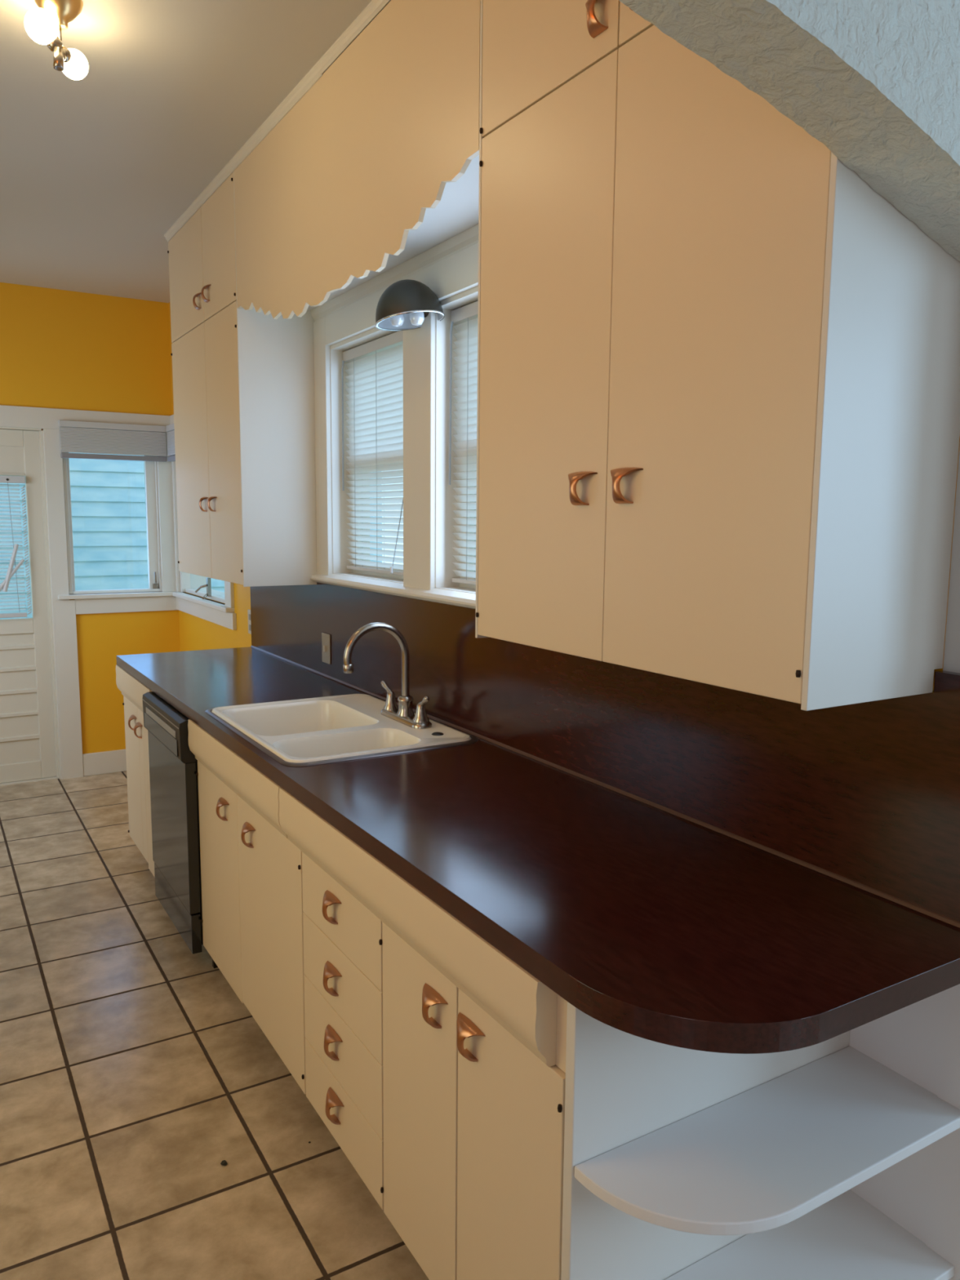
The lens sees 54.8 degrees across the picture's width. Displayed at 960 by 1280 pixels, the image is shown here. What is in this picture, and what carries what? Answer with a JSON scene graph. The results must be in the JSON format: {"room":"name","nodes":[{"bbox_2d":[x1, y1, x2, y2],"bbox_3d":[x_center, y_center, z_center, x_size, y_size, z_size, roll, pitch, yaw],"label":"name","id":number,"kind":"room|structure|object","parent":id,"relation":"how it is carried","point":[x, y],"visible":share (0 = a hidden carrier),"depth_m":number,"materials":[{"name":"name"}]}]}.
{"room":"kitchen","nodes":[
{"label":"kitchen","id":0,"kind":"room"},
{"bbox_2d":[0,282,180,754],"bbox_3d":[-2.989,-0.531,4.971,2.620,2.753,0.154,-4,9,-31],"label":"wall","id":1,"kind":"structure","parent":0,"point":[60,348],"depth_m":5.29,"materials":[{"name":"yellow paint"}]},
{"bbox_2d":[0,426,61,786],"bbox_3d":[-2.829,-0.164,5.097,0.860,1.996,0.123,-4,9,-31],"label":"door","id":2,"kind":"structure","parent":1,"relation":"in","point":[29,748],"depth_m":5.26,"materials":[{"name":"beige paint"}]},
{"bbox_2d":[0,475,31,617],"bbox_3d":[-2.795,-0.499,5.006,0.644,0.780,0.055,-4,9,-31],"label":"window blind","id":3,"kind":"object","parent":2,"relation":"attached to","point":[11,571],"visible":1,"depth_m":5.13,"materials":[{"name":"grey plastic"}]},
{"bbox_2d":[54,600,83,778],"bbox_3d":[-2.370,0.290,5.345,0.107,1.040,0.004,-4,9,-31],"label":"trim","id":4,"kind":"structure","parent":1,"relation":"attached to","point":[65,611],"depth_m":5.34,"materials":[{"name":"white paint"}]},
{"bbox_2d":[0,404,176,778],"bbox_3d":[-2.537,-0.230,5.186,1.660,2.108,0.018,-4,9,-31],"label":"trim","id":5,"kind":"structure","parent":1,"relation":"attached to","point":[46,419],"depth_m":5.24,"materials":[{"name":"white paint"}]},
{"bbox_2d":[82,749,126,776],"bbox_3d":[-2.093,0.719,5.585,0.563,0.132,0.018,-4,9,-31],"label":"baseboard","id":6,"kind":"structure","parent":1,"relation":"attached to","point":[113,761],"depth_m":5.49,"materials":[{"name":"white paint"}]},
{"bbox_2d":[62,452,162,594],"bbox_3d":[-2.140,-0.762,5.402,0.523,0.973,0.089,-4,9,-31],"label":"window","id":7,"kind":"structure","parent":1,"relation":"in","point":[151,479],"depth_m":5.49,"materials":[{"name":"white paint"}]},
{"bbox_2d":[57,420,166,462],"bbox_3d":[-2.093,-1.135,5.300,0.575,0.205,0.035,-4,9,-31],"label":"window blind","id":8,"kind":"object","parent":1,"relation":"attached to","point":[118,442],"visible":1,"depth_m":5.28,"materials":[{"name":"grey fabric"}]},
{"bbox_2d":[0,0,391,302],"bbox_3d":[-1.657,-1.670,2.762,2.770,0.100,5.117,-4,9,-31],"label":"ceiling","id":9,"kind":"structure","parent":0,"point":[95,169],"depth_m":2.89,"materials":[{"name":"grey paint"}]},
{"bbox_2d":[24,0,88,79],"bbox_3d":[-1.015,-1.465,2.263,0.113,0.164,0.190,2,8,14],"label":"ceiling light","id":10,"kind":"object","parent":9,"relation":"attached to","point":[44,24],"visible":1,"depth_m":2.22,"materials":[{"name":"white glass"}]},
{"bbox_2d":[46,35,62,52],"bbox_3d":[-1.029,-1.442,2.235,0.036,0.042,0.041,7,10,40],"label":"socket","id":11,"kind":"object","parent":10,"relation":"attached to","point":[54,43],"depth_m":2.23,"materials":[{"name":"silver metal"}]},
{"bbox_2d":[53,46,64,71],"bbox_3d":[-1.018,-1.403,2.237,0.025,0.048,0.027,-4,9,-31],"label":"socket","id":12,"kind":"object","parent":10,"relation":"attached to","point":[59,51],"depth_m":2.23,"materials":[{"name":"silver metal"}]},
{"bbox_2d":[62,45,73,65],"bbox_3d":[-1.020,-1.435,2.269,0.036,0.037,0.032,0,7,-2],"label":"socket","id":13,"kind":"object","parent":10,"relation":"attached to","point":[68,53],"depth_m":2.27,"materials":[{"name":"silver metal"}]},
{"bbox_2d":[0,770,429,1279],"bbox_3d":[0.033,1.355,1.824,5.500,0.120,9.150,-4,9,-31],"label":"floor","id":14,"kind":"structure","parent":0,"point":[131,1067],"depth_m":2.42,"materials":[{"name":"tile"}]},
{"bbox_2d":[122,695,155,877],"bbox_3d":[-1.162,0.565,3.967,0.604,0.872,0.678,-4,9,-31],"label":"base cabinet","id":15,"kind":"object","parent":14,"relation":"on","point":[136,737],"visible":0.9,"depth_m":3.88,"materials":[{"name":"beige paint"}]},
{"bbox_2d":[115,664,151,711],"bbox_3d":[-1.399,0.214,3.778,0.045,0.135,0.683,-4,9,-31],"label":"trim","id":16,"kind":"structure","parent":15,"relation":"attached to","point":[133,690],"depth_m":3.78,"materials":[{"name":"beige paint"}]},
{"bbox_2d":[142,691,217,968],"bbox_3d":[-0.850,0.640,3.424,0.624,0.868,0.572,-4,9,-31],"label":"dishwasher","id":17,"kind":"object","parent":14,"relation":"on","point":[173,767],"visible":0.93,"depth_m":3.16,"materials":[{"name":"black metal"}]},
{"bbox_2d":[220,1160,227,1165],"bbox_3d":[-0.607,1.238,2.193,0.015,0.007,0.018,-4,9,-31],"label":"crumb","id":18,"kind":"object","parent":14,"relation":"on","point":[224,1162],"visible":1,"depth_m":2.19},
{"bbox_2d":[195,760,306,1093],"bbox_3d":[-0.439,0.726,2.780,0.604,0.872,0.956,-4,9,-31],"label":"base cabinet","id":19,"kind":"object","parent":14,"relation":"on","point":[251,873],"visible":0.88,"depth_m":2.54,"materials":[{"name":"beige paint"}]},
{"bbox_2d":[187,719,287,838],"bbox_3d":[-0.695,0.371,2.622,0.045,0.135,0.874,-4,9,-31],"label":"trim","id":20,"kind":"structure","parent":19,"relation":"attached to","point":[261,793],"depth_m":2.53,"materials":[{"name":"beige paint"}]},
{"bbox_2d":[115,646,959,1053],"bbox_3d":[-0.409,0.273,2.707,0.620,0.040,3.548,-4,9,-31],"label":"countertop","id":21,"kind":"structure","parent":19,"relation":"on","point":[655,924],"depth_m":1.52,"materials":[{"name":"brown laminate"}]},
{"bbox_2d":[204,693,478,766],"bbox_3d":[-0.434,0.327,2.744,0.564,0.176,0.806,-4,9,-31],"label":"sink","id":22,"kind":"object","parent":21,"relation":"in","point":[308,731],"visible":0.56,"depth_m":2.67,"materials":[{"name":"beige ceramic"}]},
{"bbox_2d":[342,622,431,728],"bbox_3d":[-0.238,0.095,2.729,0.246,0.299,0.253,3,8,21],"label":"faucet","id":23,"kind":"object","parent":21,"relation":"on","point":[403,713],"visible":1,"depth_m":2.73,"materials":[{"name":"silver metal"}]},
{"bbox_2d":[302,852,383,1209],"bbox_3d":[-0.077,0.807,2.184,0.604,0.872,0.444,-4,9,-31],"label":"drawers","id":24,"kind":"object","parent":14,"relation":"on","point":[343,965],"visible":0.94,"depth_m":2.01,"materials":[{"name":"beige paint"}]},
{"bbox_2d":[378,921,565,1279],"bbox_3d":[0.194,0.867,1.740,0.604,0.872,0.605,-4,9,-31],"label":"base cabinet","id":25,"kind":"object","parent":14,"relation":"on","point":[474,1120],"visible":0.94,"depth_m":1.57,"materials":[{"name":"beige paint"}]},
{"bbox_2d":[278,787,557,1066],"bbox_3d":[-0.184,0.485,1.784,0.045,0.135,1.090,-4,9,-31],"label":"trim","id":26,"kind":"structure","parent":25,"relation":"attached to","point":[522,1004],"depth_m":1.56,"materials":[{"name":"beige paint"}]},
{"bbox_2d":[555,983,959,1279],"bbox_3d":[0.429,0.912,1.404,0.600,0.874,0.286,-4,9,-31],"label":"open shelf unit","id":27,"kind":"object","parent":14,"relation":"on","point":[837,1157],"visible":0.81,"depth_m":1.40,"materials":[{"name":"white paint"}]},
{"bbox_2d":[168,291,959,690],"bbox_3d":[-0.534,-0.330,3.598,0.150,2.753,5.067,-4,9,-31],"label":"wall","id":28,"kind":"structure","parent":0,"point":[196,633],"depth_m":4.93,"materials":[{"name":"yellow paint"}]},
{"bbox_2d":[57,591,236,630],"bbox_3d":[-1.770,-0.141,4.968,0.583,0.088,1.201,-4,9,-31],"label":"trim","id":29,"kind":"structure","parent":28,"relation":"attached to","point":[114,605],"depth_m":5.39,"materials":[{"name":"white paint"}]},
{"bbox_2d":[165,423,175,462],"bbox_3d":[-1.566,-1.092,5.011,0.035,0.205,0.972,-4,9,-31],"label":"window blind","id":30,"kind":"object","parent":28,"relation":"attached to","point":[170,428],"visible":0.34,"depth_m":5.33,"materials":[{"name":"grey"}]},
{"bbox_2d":[169,414,234,608],"bbox_3d":[-1.527,-0.742,5.042,0.018,1.038,1.153,-4,9,-31],"label":"trim","id":31,"kind":"structure","parent":28,"relation":"attached to","point":[228,586],"depth_m":5.49,"materials":[{"name":"white paint"}]},
{"bbox_2d":[179,571,225,603],"bbox_3d":[-1.491,-0.718,5.106,0.196,0.974,1.009,-4,9,-31],"label":"window","id":32,"kind":"structure","parent":28,"relation":"in","point":[199,585],"depth_m":5.52,"materials":[{"name":"white paint"}]},
{"bbox_2d":[167,172,316,586],"bbox_3d":[-1.012,-0.990,3.845,0.334,1.465,1.002,-4,9,-31],"label":"upper cabinet","id":33,"kind":"object","parent":28,"relation":"attached to","point":[243,380],"visible":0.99,"depth_m":3.50,"materials":[{"name":"white paint"}]},
{"bbox_2d":[164,0,390,242],"bbox_3d":[-0.469,-1.573,2.586,0.016,0.025,3.565,-4,9,-31],"label":"trim","id":34,"kind":"structure","parent":33,"relation":"attached to","point":[374,7],"depth_m":2.72,"materials":[{"name":"white paint"}]},
{"bbox_2d":[233,0,480,319],"bbox_3d":[-0.429,-1.255,2.584,0.012,0.602,1.676,-4,9,-31],"label":"valance board","id":35,"kind":"object","parent":33,"relation":"attached to","point":[339,185],"visible":0.99,"depth_m":2.36,"materials":[{"name":"beige paint"}]},
{"bbox_2d":[247,608,251,634],"bbox_3d":[-1.089,-0.085,4.396,0.008,0.115,0.072,-4,9,-31],"label":"outlet","id":36,"kind":"object","parent":28,"relation":"attached to","point":[248,610],"visible":0.62,"depth_m":4.40,"materials":[{"name":"beige plastic"}]},
{"bbox_2d":[329,327,403,583],"bbox_3d":[-0.324,-0.630,3.212,0.152,0.832,0.629,-4,9,-31],"label":"window","id":37,"kind":"structure","parent":28,"relation":"in","point":[340,503],"depth_m":3.44,"materials":[{"name":"white paint"}]},
{"bbox_2d":[341,330,403,575],"bbox_3d":[-0.345,-0.629,3.198,0.051,0.796,0.617,-4,9,-31],"label":"window blind","id":38,"kind":"object","parent":37,"relation":"attached to","point":[375,371],"visible":0.56,"depth_m":3.24,"materials":[{"name":"grey plastic"}]},
{"bbox_2d":[306,155,479,310],"bbox_3d":[-0.297,-1.134,2.682,0.285,0.018,1.675,-4,9,-31],"label":"ceiling","id":39,"kind":"structure","parent":28,"relation":"attached to","point":[456,212],"depth_m":2.40,"materials":[{"name":"white paint"}]},
{"bbox_2d":[311,573,475,608],"bbox_3d":[-0.201,-0.147,2.874,0.044,0.039,1.674,-4,9,-31],"label":"window sill","id":40,"kind":"structure","parent":28,"relation":"attached to","point":[463,599],"depth_m":2.94,"materials":[{"name":"white paint"}]},
{"bbox_2d":[310,223,478,321],"bbox_3d":[-0.187,-1.112,2.752,0.030,0.042,1.675,-4,9,-31],"label":"trim","id":41,"kind":"structure","parent":28,"relation":"attached to","point":[468,237],"depth_m":2.82,"materials":[{"name":"white paint"}]},
{"bbox_2d":[313,243,478,590],"bbox_3d":[-0.187,-0.622,2.818,0.020,0.946,1.674,-4,9,-31],"label":"trim","id":42,"kind":"structure","parent":28,"relation":"attached to","point":[453,275],"depth_m":2.84,"materials":[{"name":"white paint"}]},
{"bbox_2d":[375,279,444,330],"bbox_3d":[-0.200,-0.961,2.650,0.198,0.130,0.199,-4,9,-31],"label":"wall lamp","id":43,"kind":"object","parent":28,"relation":"attached to","point":[405,304],"visible":1,"depth_m":2.59,"materials":[{"name":"grey metal"}]},
{"bbox_2d":[435,285,478,593],"bbox_3d":[0.095,-0.537,2.523,0.152,0.832,0.627,-4,9,-31],"label":"window","id":44,"kind":"structure","parent":28,"relation":"in","point":[444,499],"depth_m":2.77,"materials":[{"name":"white paint"}]},
{"bbox_2d":[448,301,478,585],"bbox_3d":[0.073,-0.536,2.510,0.051,0.796,0.615,-4,9,-31],"label":"window blind","id":45,"kind":"object","parent":44,"relation":"attached to","point":[466,317],"visible":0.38,"depth_m":2.72,"materials":[{"name":"grey plastic"}]},
{"bbox_2d":[249,582,959,928],"bbox_3d":[-0.155,0.046,2.838,0.024,0.380,3.524,-4,9,-31],"label":"backsplash","id":46,"kind":"structure","parent":28,"relation":"attached to","point":[865,796],"depth_m":1.86,"materials":[{"name":"brown wood"}]},
{"bbox_2d":[321,632,330,664],"bbox_3d":[-0.591,0.032,3.535,0.013,0.114,0.078,-4,9,-31],"label":"switch plate","id":47,"kind":"object","parent":46,"relation":"attached to","point":[326,638],"visible":1,"depth_m":3.53,"materials":[{"name":"grey plastic"}]},
{"bbox_2d":[475,0,959,711],"bbox_3d":[0.344,-0.688,1.619,0.334,1.464,0.886,-4,9,-31],"label":"upper cabinet","id":48,"kind":"object","parent":28,"relation":"attached to","point":[717,412],"visible":0.94,"depth_m":1.41,"materials":[{"name":"beige paint"}]},
{"bbox_2d":[618,0,959,673],"bbox_3d":[-0.566,0.063,0.579,3.350,2.753,0.116,-4,9,-31],"label":"wall","id":49,"kind":"structure","parent":0,"point":[876,82],"depth_m":1.06,"materials":[{"name":"white paint"}]},
{"label":"outside","id":50,"kind":"structure","parent":0,"visible":0},
{"bbox_3d":[1.626,1.333,5.886,18.000,0.100,20.000,-4,9,-31],"label":"ground","id":51,"kind":"structure","parent":50,"visible":0},
{"bbox_2d":[0,452,382,618],"bbox_3d":[-4.002,-1.206,6.407,7.200,4.704,0.216,-4,9,-31],"label":"house","id":52,"kind":"structure","parent":51,"relation":"on","point":[108,496],"depth_m":7.03,"materials":[{"name":"blue"}]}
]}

